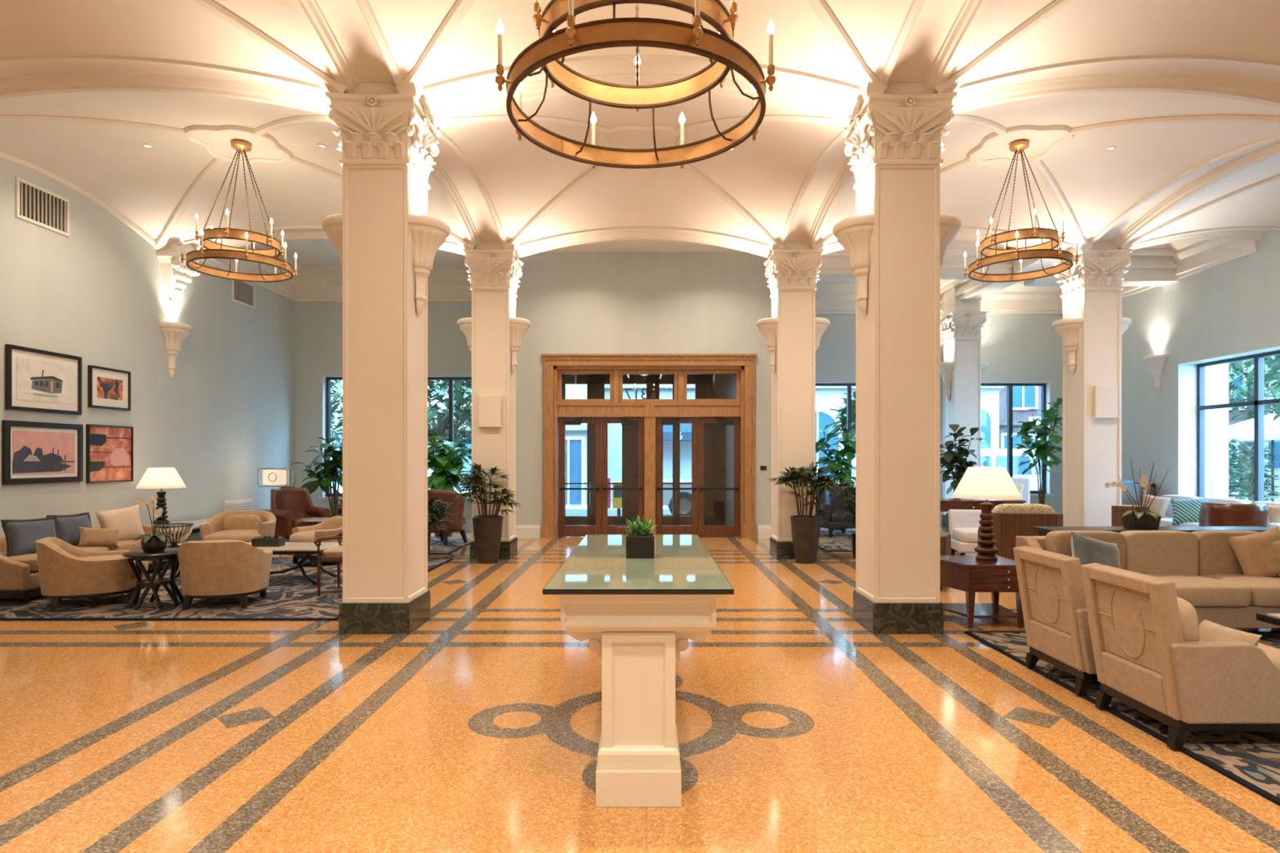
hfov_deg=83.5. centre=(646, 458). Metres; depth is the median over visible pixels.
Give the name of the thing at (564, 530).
door
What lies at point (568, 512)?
road
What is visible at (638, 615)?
display table
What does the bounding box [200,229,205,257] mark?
candle
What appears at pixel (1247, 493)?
shrub
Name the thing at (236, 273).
candle
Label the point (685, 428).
awning
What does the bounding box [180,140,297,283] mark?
chandelier
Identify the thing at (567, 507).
ground
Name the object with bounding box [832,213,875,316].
light
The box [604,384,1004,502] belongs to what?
building
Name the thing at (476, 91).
arch
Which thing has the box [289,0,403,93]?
trim
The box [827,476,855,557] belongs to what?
potted palm
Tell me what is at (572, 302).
wall
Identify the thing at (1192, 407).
window
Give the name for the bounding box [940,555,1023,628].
end table
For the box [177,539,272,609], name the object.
tub chair
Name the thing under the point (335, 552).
seat cushion
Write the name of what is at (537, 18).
candle
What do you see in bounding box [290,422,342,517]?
fiddle leaf fig
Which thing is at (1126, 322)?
light
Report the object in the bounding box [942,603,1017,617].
shelf
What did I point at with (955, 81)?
trim
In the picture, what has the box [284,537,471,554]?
area rug
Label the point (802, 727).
floor
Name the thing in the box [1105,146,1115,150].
recessed light
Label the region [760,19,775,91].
candle
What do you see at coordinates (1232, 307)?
wall
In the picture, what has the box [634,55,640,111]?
candle
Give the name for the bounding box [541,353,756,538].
door frame
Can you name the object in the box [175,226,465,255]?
trim
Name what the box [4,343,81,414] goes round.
framed picture
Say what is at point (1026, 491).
slipper chair
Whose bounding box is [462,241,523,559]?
column
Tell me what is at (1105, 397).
wall panel
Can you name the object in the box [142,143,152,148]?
recessed light
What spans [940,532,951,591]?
armchair
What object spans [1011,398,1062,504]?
fiddle leaf fig
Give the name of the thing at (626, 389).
lettering
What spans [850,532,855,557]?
pot
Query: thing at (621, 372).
window
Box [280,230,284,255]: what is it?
candle
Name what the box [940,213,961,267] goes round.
light
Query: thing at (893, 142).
column
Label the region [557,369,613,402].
window
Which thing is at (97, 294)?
wall
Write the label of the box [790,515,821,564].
pot
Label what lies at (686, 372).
window
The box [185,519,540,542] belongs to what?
baseboard
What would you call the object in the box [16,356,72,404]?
print
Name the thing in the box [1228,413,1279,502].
parasol
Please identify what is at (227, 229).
candle
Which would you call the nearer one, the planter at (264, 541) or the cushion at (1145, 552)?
the cushion at (1145, 552)
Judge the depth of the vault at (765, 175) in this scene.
9.45 m
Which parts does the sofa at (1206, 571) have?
arm, backrest, seat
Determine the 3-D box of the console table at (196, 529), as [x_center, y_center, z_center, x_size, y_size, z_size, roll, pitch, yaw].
[-7.100,1.285,11.370,0.640,0.530,2.300,0,0,0]
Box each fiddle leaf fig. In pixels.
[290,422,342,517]
[427,435,471,537]
[815,422,855,529]
[940,424,982,532]
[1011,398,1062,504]
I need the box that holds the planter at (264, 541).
[251,535,284,546]
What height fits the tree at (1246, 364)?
6.042 m
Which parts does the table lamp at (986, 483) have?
lamp shade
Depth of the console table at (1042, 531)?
7.38 m
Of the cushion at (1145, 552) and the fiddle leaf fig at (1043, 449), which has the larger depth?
the fiddle leaf fig at (1043, 449)
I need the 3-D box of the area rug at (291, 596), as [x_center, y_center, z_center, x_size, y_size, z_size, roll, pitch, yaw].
[-5.090,1.543,8.910,4.260,0.014,4.120,0,0,0]
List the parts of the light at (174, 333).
lamp shade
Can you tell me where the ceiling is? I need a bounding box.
[267,239,1023,281]
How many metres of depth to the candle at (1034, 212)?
8.49 m
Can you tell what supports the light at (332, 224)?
attached to the column at (388, 143)
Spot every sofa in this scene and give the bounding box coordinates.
[0,523,185,603]
[1015,530,1279,628]
[1159,494,1279,528]
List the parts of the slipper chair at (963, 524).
leg, seat, backrest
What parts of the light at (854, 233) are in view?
lamp shade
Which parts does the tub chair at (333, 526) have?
leg, frame, leg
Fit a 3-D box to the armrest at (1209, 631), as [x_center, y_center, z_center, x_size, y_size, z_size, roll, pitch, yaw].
[3.260,1.040,4.050,0.155,0.179,0.400,0,0,0]
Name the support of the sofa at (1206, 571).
on the area rug at (1251, 759)
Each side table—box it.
[122,547,183,610]
[302,517,329,524]
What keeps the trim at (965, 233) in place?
attached to the vault at (1098, 184)
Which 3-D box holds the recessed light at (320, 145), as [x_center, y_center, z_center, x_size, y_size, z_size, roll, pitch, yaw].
[-4.015,-3.864,8.870,0.110,0.018,0.110,0,0,0]
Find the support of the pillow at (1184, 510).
on the sofa at (1167, 521)
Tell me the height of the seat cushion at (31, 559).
0.190 m
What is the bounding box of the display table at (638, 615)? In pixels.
[542,534,733,807]
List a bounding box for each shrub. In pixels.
[1228,437,1253,499]
[1228,443,1279,501]
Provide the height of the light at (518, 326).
0.860 m
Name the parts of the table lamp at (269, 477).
lamp shade, frame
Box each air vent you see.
[15,176,69,236]
[223,498,253,511]
[231,280,254,309]
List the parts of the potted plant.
pot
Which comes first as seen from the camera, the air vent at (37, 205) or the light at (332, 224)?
the light at (332, 224)
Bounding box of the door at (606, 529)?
[601,417,644,534]
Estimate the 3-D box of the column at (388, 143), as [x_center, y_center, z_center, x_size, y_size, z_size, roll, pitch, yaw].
[-2.400,-1.100,6.630,0.790,5.300,0.790,0,0,0]
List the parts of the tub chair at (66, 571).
leg, frame, leg, seat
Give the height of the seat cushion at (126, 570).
0.220 m
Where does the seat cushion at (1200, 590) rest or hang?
on the sofa at (1206, 571)
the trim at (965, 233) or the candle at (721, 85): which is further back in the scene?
the trim at (965, 233)
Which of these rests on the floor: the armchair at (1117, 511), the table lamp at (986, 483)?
the armchair at (1117, 511)
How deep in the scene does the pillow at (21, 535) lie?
7.91 m
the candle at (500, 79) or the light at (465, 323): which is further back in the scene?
the light at (465, 323)
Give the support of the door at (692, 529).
in the wall at (572, 302)
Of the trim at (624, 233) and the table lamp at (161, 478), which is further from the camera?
the trim at (624, 233)
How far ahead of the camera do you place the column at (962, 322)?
15.68 m
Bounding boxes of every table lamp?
[135,467,186,528]
[257,467,293,511]
[951,466,1022,560]
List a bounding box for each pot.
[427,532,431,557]
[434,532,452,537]
[471,515,502,564]
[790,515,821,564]
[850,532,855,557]
[946,512,948,532]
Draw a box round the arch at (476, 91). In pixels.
[418,54,863,121]
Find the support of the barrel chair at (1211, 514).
on the floor
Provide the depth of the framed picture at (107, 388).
9.96 m
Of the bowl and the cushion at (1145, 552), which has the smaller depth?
the cushion at (1145, 552)
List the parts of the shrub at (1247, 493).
stem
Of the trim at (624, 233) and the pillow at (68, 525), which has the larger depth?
the trim at (624, 233)
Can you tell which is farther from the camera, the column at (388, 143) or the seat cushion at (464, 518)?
the seat cushion at (464, 518)
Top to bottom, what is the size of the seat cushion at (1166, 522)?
0.210 m
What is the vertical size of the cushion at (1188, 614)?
0.320 m
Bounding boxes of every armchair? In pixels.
[313,532,342,596]
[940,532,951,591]
[977,503,1062,560]
[1013,546,1097,695]
[1080,563,1279,749]
[1111,504,1149,526]
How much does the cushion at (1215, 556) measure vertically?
0.460 m
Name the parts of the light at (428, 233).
lamp shade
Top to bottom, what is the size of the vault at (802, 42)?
0.700 m
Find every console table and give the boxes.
[163,518,208,533]
[1032,526,1279,536]
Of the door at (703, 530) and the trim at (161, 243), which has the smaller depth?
the trim at (161, 243)
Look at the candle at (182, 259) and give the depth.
8.61 m
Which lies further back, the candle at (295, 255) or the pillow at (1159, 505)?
the pillow at (1159, 505)
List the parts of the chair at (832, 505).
arm, leg, backrest, seat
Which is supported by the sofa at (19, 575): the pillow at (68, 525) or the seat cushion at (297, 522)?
the pillow at (68, 525)
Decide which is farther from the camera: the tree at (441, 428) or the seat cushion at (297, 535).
the tree at (441, 428)
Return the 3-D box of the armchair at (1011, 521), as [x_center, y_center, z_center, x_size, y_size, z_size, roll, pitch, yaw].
[4.831,1.065,9.290,0.840,0.970,0.689,0,0,10]
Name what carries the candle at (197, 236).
on the chandelier at (212, 250)
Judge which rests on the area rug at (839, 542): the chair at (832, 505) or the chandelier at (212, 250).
the chair at (832, 505)
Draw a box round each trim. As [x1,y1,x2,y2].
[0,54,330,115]
[0,115,475,251]
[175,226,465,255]
[191,0,346,93]
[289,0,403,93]
[395,0,887,100]
[427,128,507,248]
[431,115,852,251]
[515,226,772,257]
[613,369,683,402]
[779,128,855,248]
[811,115,1279,251]
[821,226,1075,254]
[879,0,991,93]
[933,0,1074,93]
[1088,135,1279,248]
[1119,173,1279,249]
[1129,226,1279,249]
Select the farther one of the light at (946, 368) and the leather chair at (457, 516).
the light at (946, 368)
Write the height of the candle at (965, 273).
0.329 m
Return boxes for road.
[565,509,672,515]
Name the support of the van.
on the road
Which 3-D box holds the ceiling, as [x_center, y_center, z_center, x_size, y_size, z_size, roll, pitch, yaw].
[1.200,-4.175,7.000,17.400,0.350,19.200,0,0,0]
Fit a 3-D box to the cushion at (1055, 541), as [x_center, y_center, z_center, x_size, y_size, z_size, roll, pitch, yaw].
[4.050,0.902,6.620,0.664,0.460,0.200,0,0,0]
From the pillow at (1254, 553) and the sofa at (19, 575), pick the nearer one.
the pillow at (1254, 553)
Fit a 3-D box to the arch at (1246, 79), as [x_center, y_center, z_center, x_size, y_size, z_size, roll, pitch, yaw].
[4.665,-3.460,6.630,4.130,0.480,0.580,0,0,0]
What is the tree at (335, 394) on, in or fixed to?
on the road
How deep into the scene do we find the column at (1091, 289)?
11.04 m
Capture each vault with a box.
[0,0,334,84]
[0,91,468,244]
[368,0,912,86]
[440,93,844,244]
[817,91,1279,244]
[947,0,1279,84]
[1133,154,1279,241]
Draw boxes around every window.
[318,375,471,498]
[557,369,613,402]
[618,369,678,402]
[683,369,740,402]
[815,382,855,490]
[981,382,1053,495]
[1177,345,1279,501]
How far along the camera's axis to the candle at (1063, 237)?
8.67 m
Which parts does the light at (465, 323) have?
lamp shade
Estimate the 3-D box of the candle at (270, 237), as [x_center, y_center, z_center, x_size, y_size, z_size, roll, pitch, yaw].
[-4.630,-2.790,8.823,0.069,0.329,0.042,0,0,0]
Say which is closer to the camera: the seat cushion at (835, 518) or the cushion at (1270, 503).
the cushion at (1270, 503)
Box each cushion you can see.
[0,546,109,572]
[80,555,148,576]
[108,539,171,550]
[203,529,262,542]
[223,514,261,530]
[288,530,315,542]
[292,516,319,528]
[323,545,342,557]
[462,515,466,524]
[830,509,853,522]
[952,527,978,542]
[991,503,1054,513]
[1044,530,1125,569]
[1120,530,1198,575]
[1144,573,1250,607]
[1159,516,1173,526]
[1160,494,1200,517]
[1172,522,1199,526]
[1177,596,1199,641]
[1191,530,1258,575]
[1200,573,1279,607]
[1206,497,1250,503]
[1249,501,1279,523]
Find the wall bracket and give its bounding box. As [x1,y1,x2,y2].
[156,242,200,304]
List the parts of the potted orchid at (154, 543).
pot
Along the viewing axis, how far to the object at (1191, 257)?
16.36 m
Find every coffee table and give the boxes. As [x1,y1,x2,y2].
[160,542,342,585]
[1256,613,1279,626]
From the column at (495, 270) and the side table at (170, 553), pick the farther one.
the column at (495, 270)
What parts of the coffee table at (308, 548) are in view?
leg, leg, leg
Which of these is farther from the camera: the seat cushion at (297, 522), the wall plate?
the wall plate
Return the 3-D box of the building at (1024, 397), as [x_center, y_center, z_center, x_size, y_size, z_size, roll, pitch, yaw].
[21.600,-4.430,31.875,16.900,12.000,6.250,0,0,0]
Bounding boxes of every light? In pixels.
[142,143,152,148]
[158,321,192,378]
[316,143,326,148]
[321,213,342,267]
[407,213,450,316]
[457,317,471,364]
[509,317,531,374]
[751,84,758,141]
[755,317,777,374]
[815,317,830,351]
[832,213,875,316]
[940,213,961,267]
[940,361,954,401]
[981,361,989,377]
[1052,317,1084,374]
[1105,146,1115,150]
[1121,317,1131,334]
[1143,354,1168,394]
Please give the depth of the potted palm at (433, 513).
11.11 m
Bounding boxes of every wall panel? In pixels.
[477,395,502,426]
[1093,386,1119,417]
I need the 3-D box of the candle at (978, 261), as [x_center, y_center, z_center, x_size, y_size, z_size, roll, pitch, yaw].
[4.083,-2.506,8.805,0.070,0.329,0.040,0,0,0]
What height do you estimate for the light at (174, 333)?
0.860 m
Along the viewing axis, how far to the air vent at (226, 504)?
13.14 m
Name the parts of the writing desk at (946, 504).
drawer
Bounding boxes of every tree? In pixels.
[330,380,342,450]
[427,380,471,460]
[822,391,855,447]
[1228,355,1279,421]
[1246,355,1279,421]
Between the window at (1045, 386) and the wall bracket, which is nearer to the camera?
the wall bracket
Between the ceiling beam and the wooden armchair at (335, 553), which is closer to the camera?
the wooden armchair at (335, 553)
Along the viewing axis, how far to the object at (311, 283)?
15.15 m
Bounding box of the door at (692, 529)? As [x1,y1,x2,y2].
[656,417,697,534]
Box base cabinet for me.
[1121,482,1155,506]
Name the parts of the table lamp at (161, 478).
lamp shade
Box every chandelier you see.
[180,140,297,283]
[495,0,775,168]
[963,140,1079,282]
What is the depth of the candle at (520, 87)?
4.57 m
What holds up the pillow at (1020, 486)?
on the slipper chair at (1026, 491)
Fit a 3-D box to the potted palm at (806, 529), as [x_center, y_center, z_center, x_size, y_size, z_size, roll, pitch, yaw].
[2.355,0.800,10.544,1.173,1.500,0.872,0,0,0]
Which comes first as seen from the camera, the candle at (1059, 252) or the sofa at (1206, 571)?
the sofa at (1206, 571)
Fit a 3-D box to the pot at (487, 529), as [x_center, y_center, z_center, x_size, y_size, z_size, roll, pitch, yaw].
[-2.360,1.208,10.660,0.456,0.685,0.456,0,0,0]
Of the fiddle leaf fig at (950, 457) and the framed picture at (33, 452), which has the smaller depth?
the framed picture at (33, 452)
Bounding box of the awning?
[662,423,691,440]
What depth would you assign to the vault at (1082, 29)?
6.05 m
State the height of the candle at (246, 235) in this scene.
0.329 m
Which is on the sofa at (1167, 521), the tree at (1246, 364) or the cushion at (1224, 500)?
the cushion at (1224, 500)
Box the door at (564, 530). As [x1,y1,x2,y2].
[558,417,601,536]
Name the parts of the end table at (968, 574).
leg, drawer, drawer, leg, drawer, leg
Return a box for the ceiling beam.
[815,240,1177,309]
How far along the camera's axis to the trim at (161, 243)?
8.92 m
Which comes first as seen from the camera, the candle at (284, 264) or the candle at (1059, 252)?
the candle at (1059, 252)
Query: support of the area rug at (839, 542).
on the floor
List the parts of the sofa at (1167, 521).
arm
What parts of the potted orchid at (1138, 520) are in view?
pot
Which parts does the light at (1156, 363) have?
lamp shade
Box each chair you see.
[35,537,148,611]
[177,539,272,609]
[199,510,275,542]
[266,486,330,538]
[288,515,342,567]
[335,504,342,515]
[427,489,467,546]
[815,483,855,537]
[947,509,992,555]
[1011,477,1030,503]
[1199,502,1270,527]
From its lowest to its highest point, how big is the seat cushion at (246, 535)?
0.220 m
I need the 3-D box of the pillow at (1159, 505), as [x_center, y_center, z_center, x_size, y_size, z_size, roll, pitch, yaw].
[9.020,0.870,12.750,0.215,0.483,0.514,0,0,-30]
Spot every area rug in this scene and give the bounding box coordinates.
[0,558,453,620]
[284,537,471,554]
[817,530,957,551]
[964,631,1279,806]
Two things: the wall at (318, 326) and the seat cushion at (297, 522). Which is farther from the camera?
the wall at (318, 326)
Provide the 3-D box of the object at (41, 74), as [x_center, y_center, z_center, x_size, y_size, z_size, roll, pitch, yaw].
[-5.095,-3.460,6.630,4.810,0.480,0.580,0,0,0]
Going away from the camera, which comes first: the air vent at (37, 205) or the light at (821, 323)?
the air vent at (37, 205)
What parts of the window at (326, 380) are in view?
sill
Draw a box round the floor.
[0,524,1279,852]
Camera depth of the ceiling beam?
13.35 m
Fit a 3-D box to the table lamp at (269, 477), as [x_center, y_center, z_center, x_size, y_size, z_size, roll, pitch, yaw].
[-6.880,0.865,13.300,0.562,1.370,0.500,0,0,0]
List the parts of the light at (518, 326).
lamp shade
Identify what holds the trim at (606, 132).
attached to the vault at (765, 175)
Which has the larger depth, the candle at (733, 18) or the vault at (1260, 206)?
the vault at (1260, 206)
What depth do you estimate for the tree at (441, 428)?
18.52 m
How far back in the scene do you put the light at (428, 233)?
6.52 m
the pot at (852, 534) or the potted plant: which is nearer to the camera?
the potted plant
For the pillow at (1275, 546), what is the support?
on the sofa at (1206, 571)
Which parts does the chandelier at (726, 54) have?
chain, chain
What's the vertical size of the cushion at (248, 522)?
0.340 m
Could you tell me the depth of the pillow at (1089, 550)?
6.27 m
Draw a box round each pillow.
[0,516,59,556]
[46,512,91,546]
[77,526,119,547]
[93,504,145,540]
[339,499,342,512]
[1013,482,1024,500]
[1071,531,1120,568]
[1142,493,1171,518]
[1170,497,1207,525]
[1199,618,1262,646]
[1227,526,1279,577]
[1251,500,1279,523]
[1271,539,1279,577]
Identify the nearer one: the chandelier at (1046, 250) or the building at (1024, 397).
the chandelier at (1046, 250)
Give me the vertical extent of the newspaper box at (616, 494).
1.000 m
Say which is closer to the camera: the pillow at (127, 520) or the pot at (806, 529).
the pillow at (127, 520)
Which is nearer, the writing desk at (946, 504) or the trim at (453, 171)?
the trim at (453, 171)
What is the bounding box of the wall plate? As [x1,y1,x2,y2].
[760,466,766,470]
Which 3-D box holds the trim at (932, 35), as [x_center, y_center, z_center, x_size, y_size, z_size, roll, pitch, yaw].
[2.310,-3.460,4.290,0.580,0.480,4.100,0,0,0]
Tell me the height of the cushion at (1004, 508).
0.560 m
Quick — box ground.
[565,497,1279,509]
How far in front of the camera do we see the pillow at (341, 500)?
13.32 m
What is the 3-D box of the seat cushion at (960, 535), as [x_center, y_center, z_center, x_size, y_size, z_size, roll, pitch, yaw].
[5.046,1.160,10.880,0.659,0.200,0.619,0,0,10]
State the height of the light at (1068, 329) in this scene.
0.860 m
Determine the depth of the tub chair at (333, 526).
10.27 m
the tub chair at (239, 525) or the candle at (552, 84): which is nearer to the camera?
the candle at (552, 84)
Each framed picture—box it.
[1,419,83,484]
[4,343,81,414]
[85,424,133,483]
[87,364,130,410]
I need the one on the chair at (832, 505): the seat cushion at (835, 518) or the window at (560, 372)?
the seat cushion at (835, 518)
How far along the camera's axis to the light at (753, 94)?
4.57 m
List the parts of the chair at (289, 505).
arm, backrest, arm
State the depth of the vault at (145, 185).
9.13 m
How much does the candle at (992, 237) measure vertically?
0.329 m
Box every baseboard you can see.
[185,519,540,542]
[757,524,771,537]
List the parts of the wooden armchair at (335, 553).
leg, arm, seat frame, leg, arm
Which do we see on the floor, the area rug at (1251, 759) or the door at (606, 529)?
the area rug at (1251, 759)
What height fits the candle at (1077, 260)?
0.329 m
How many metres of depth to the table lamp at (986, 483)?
6.73 m
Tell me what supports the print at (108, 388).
attached to the framed picture at (107, 388)
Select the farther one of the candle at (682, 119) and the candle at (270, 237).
the candle at (270, 237)
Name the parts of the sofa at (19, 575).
arm, leg, backrest, seat, frame, arm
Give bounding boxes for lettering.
[624,388,647,399]
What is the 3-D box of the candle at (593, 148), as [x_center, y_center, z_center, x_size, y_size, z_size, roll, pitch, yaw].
[-0.366,-2.227,4.999,0.059,0.394,0.088,0,0,0]
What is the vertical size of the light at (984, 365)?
0.860 m
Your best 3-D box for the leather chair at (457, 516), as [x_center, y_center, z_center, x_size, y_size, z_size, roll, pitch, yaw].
[-3.668,1.045,12.932,0.819,0.984,0.699,0,0,25]
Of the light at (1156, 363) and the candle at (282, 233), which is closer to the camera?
the candle at (282, 233)
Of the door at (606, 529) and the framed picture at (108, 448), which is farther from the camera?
the door at (606, 529)
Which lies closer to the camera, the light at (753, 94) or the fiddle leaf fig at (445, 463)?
the light at (753, 94)
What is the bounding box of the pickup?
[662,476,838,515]
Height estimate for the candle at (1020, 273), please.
0.329 m
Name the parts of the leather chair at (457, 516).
leg, leg, seat, backrest, leg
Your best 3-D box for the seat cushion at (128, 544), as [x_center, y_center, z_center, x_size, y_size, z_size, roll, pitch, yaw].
[-6.930,1.143,9.450,0.778,0.190,1.198,0,0,0]
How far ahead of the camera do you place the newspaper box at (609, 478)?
17.32 m
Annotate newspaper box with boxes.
[608,477,610,508]
[612,481,622,515]
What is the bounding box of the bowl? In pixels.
[154,523,194,547]
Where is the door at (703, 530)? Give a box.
[697,417,739,536]
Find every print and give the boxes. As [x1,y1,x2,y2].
[12,430,75,475]
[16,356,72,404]
[97,376,122,399]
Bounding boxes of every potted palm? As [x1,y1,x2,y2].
[427,496,455,557]
[453,462,522,564]
[768,462,844,564]
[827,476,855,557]
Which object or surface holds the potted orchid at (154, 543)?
on the side table at (170, 553)
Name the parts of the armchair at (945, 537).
backrest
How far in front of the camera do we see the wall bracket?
11.15 m
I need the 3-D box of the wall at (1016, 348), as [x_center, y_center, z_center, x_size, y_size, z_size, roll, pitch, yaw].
[6.700,-1.400,16.775,7.400,5.900,0.350,0,0,0]
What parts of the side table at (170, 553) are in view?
leg, leg, leg, leg, leg, leg, leg, leg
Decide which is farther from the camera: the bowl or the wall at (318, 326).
the wall at (318, 326)
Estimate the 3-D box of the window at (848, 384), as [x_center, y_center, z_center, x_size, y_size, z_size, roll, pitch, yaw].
[4.850,-0.445,16.695,3.220,2.630,0.310,0,0,0]
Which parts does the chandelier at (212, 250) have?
chain, chain, chain, chain, chain, chain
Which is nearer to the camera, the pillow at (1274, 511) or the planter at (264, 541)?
the planter at (264, 541)
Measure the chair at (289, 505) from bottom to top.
1.026 m
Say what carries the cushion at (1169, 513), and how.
on the sofa at (1167, 521)
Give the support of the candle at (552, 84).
on the chandelier at (726, 54)
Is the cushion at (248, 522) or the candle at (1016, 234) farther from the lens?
the cushion at (248, 522)
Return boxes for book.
[1121,480,1133,483]
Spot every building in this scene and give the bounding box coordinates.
[330,380,586,505]
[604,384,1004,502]
[999,359,1253,497]
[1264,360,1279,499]
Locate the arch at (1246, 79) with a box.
[951,54,1279,113]
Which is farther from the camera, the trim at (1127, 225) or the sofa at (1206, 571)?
the trim at (1127, 225)
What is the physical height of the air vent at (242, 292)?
0.460 m
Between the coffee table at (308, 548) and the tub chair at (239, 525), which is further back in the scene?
the tub chair at (239, 525)
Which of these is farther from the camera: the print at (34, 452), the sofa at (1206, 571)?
the print at (34, 452)
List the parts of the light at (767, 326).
lamp shade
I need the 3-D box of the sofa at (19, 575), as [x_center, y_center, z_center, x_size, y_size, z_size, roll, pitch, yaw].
[-6.984,1.210,8.850,0.887,0.655,2.660,0,0,0]
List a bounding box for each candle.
[180,235,186,263]
[195,213,200,240]
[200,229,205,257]
[225,208,229,236]
[235,259,237,280]
[244,232,248,259]
[268,217,273,244]
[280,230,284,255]
[281,242,287,268]
[293,253,297,278]
[495,19,510,91]
[515,82,523,141]
[533,0,547,29]
[548,30,555,88]
[565,0,577,45]
[590,111,596,168]
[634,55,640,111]
[679,111,684,168]
[690,0,702,45]
[718,32,725,88]
[724,0,737,29]
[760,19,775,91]
[963,251,968,277]
[975,240,980,267]
[976,230,980,252]
[989,217,994,244]
[1015,231,1018,259]
[1019,259,1022,281]
[1033,209,1036,236]
[1056,229,1062,257]
[1061,214,1065,241]
[1072,237,1079,264]
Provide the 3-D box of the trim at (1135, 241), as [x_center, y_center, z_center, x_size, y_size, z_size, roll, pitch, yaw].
[8.663,-3.558,8.970,2.874,0.795,4.270,0,0,0]
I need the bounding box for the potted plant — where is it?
[619,514,658,558]
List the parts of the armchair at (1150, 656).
arm, leg, backrest, nailhead trim, leg, frame, arm, nailhead trim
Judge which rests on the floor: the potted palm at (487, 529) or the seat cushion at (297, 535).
the potted palm at (487, 529)
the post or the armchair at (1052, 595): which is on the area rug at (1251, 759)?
the armchair at (1052, 595)
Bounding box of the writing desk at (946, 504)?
[940,498,1025,511]
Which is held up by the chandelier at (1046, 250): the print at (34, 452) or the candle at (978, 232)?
the candle at (978, 232)
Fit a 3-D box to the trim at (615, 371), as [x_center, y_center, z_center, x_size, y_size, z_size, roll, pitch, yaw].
[0.040,-1.405,14.060,1.360,0.650,0.160,0,0,0]
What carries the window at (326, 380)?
in the wall at (318, 326)
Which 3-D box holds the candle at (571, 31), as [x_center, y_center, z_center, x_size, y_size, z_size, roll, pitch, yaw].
[-0.366,-2.227,3.541,0.059,0.394,0.088,0,0,0]
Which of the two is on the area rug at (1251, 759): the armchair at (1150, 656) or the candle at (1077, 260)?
the armchair at (1150, 656)
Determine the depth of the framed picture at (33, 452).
8.84 m
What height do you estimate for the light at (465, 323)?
0.860 m
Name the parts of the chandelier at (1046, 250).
chain, chain, chain, chain, chain, chain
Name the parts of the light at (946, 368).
lamp shade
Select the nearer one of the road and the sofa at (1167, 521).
the sofa at (1167, 521)
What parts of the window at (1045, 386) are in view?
sill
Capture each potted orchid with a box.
[133,493,174,552]
[1104,457,1168,528]
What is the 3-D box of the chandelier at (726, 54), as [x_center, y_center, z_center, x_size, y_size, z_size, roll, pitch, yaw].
[-0.060,-2.985,4.270,1.549,1.910,1.546,0,0,0]
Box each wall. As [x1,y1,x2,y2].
[0,158,294,537]
[294,302,471,519]
[515,252,771,537]
[561,373,736,525]
[815,314,1062,514]
[1121,229,1279,497]
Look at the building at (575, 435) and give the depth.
23.93 m
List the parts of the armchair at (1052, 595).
leg, nailhead trim, frame, leg, arm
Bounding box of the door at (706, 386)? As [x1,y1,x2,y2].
[558,374,724,525]
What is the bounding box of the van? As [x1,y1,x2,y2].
[981,448,1040,490]
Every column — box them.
[324,82,441,634]
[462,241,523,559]
[764,241,823,559]
[841,82,957,634]
[940,286,987,527]
[1052,241,1133,526]
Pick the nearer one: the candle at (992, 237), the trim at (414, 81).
the trim at (414, 81)
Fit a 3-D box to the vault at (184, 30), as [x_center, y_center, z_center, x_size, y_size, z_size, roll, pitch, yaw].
[-5.095,-3.600,4.290,4.810,0.700,4.100,0,0,0]
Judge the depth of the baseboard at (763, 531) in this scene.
13.87 m
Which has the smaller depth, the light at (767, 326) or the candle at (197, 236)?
the candle at (197, 236)
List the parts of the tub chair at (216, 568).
leg, frame, leg, leg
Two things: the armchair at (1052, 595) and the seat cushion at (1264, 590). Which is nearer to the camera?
the armchair at (1052, 595)
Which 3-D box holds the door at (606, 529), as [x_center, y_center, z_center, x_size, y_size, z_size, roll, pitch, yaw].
[-0.463,0.370,14.055,0.825,2.340,0.110,0,0,0]
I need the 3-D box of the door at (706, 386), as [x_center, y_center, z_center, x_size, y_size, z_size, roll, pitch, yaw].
[-0.160,-0.180,16.438,3.880,3.460,0.164,0,0,0]
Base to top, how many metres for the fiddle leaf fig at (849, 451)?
2.342 m
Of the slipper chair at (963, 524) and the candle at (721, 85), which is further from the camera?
the slipper chair at (963, 524)
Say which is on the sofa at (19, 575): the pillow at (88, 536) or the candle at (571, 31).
the pillow at (88, 536)
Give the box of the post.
[1207,363,1228,498]
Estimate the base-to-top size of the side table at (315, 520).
0.510 m
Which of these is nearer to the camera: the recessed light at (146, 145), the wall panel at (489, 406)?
the recessed light at (146, 145)
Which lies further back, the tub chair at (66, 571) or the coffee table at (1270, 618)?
the tub chair at (66, 571)
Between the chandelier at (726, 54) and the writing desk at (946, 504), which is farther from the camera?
the writing desk at (946, 504)
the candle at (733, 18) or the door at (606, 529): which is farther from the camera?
the door at (606, 529)
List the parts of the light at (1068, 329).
lamp shade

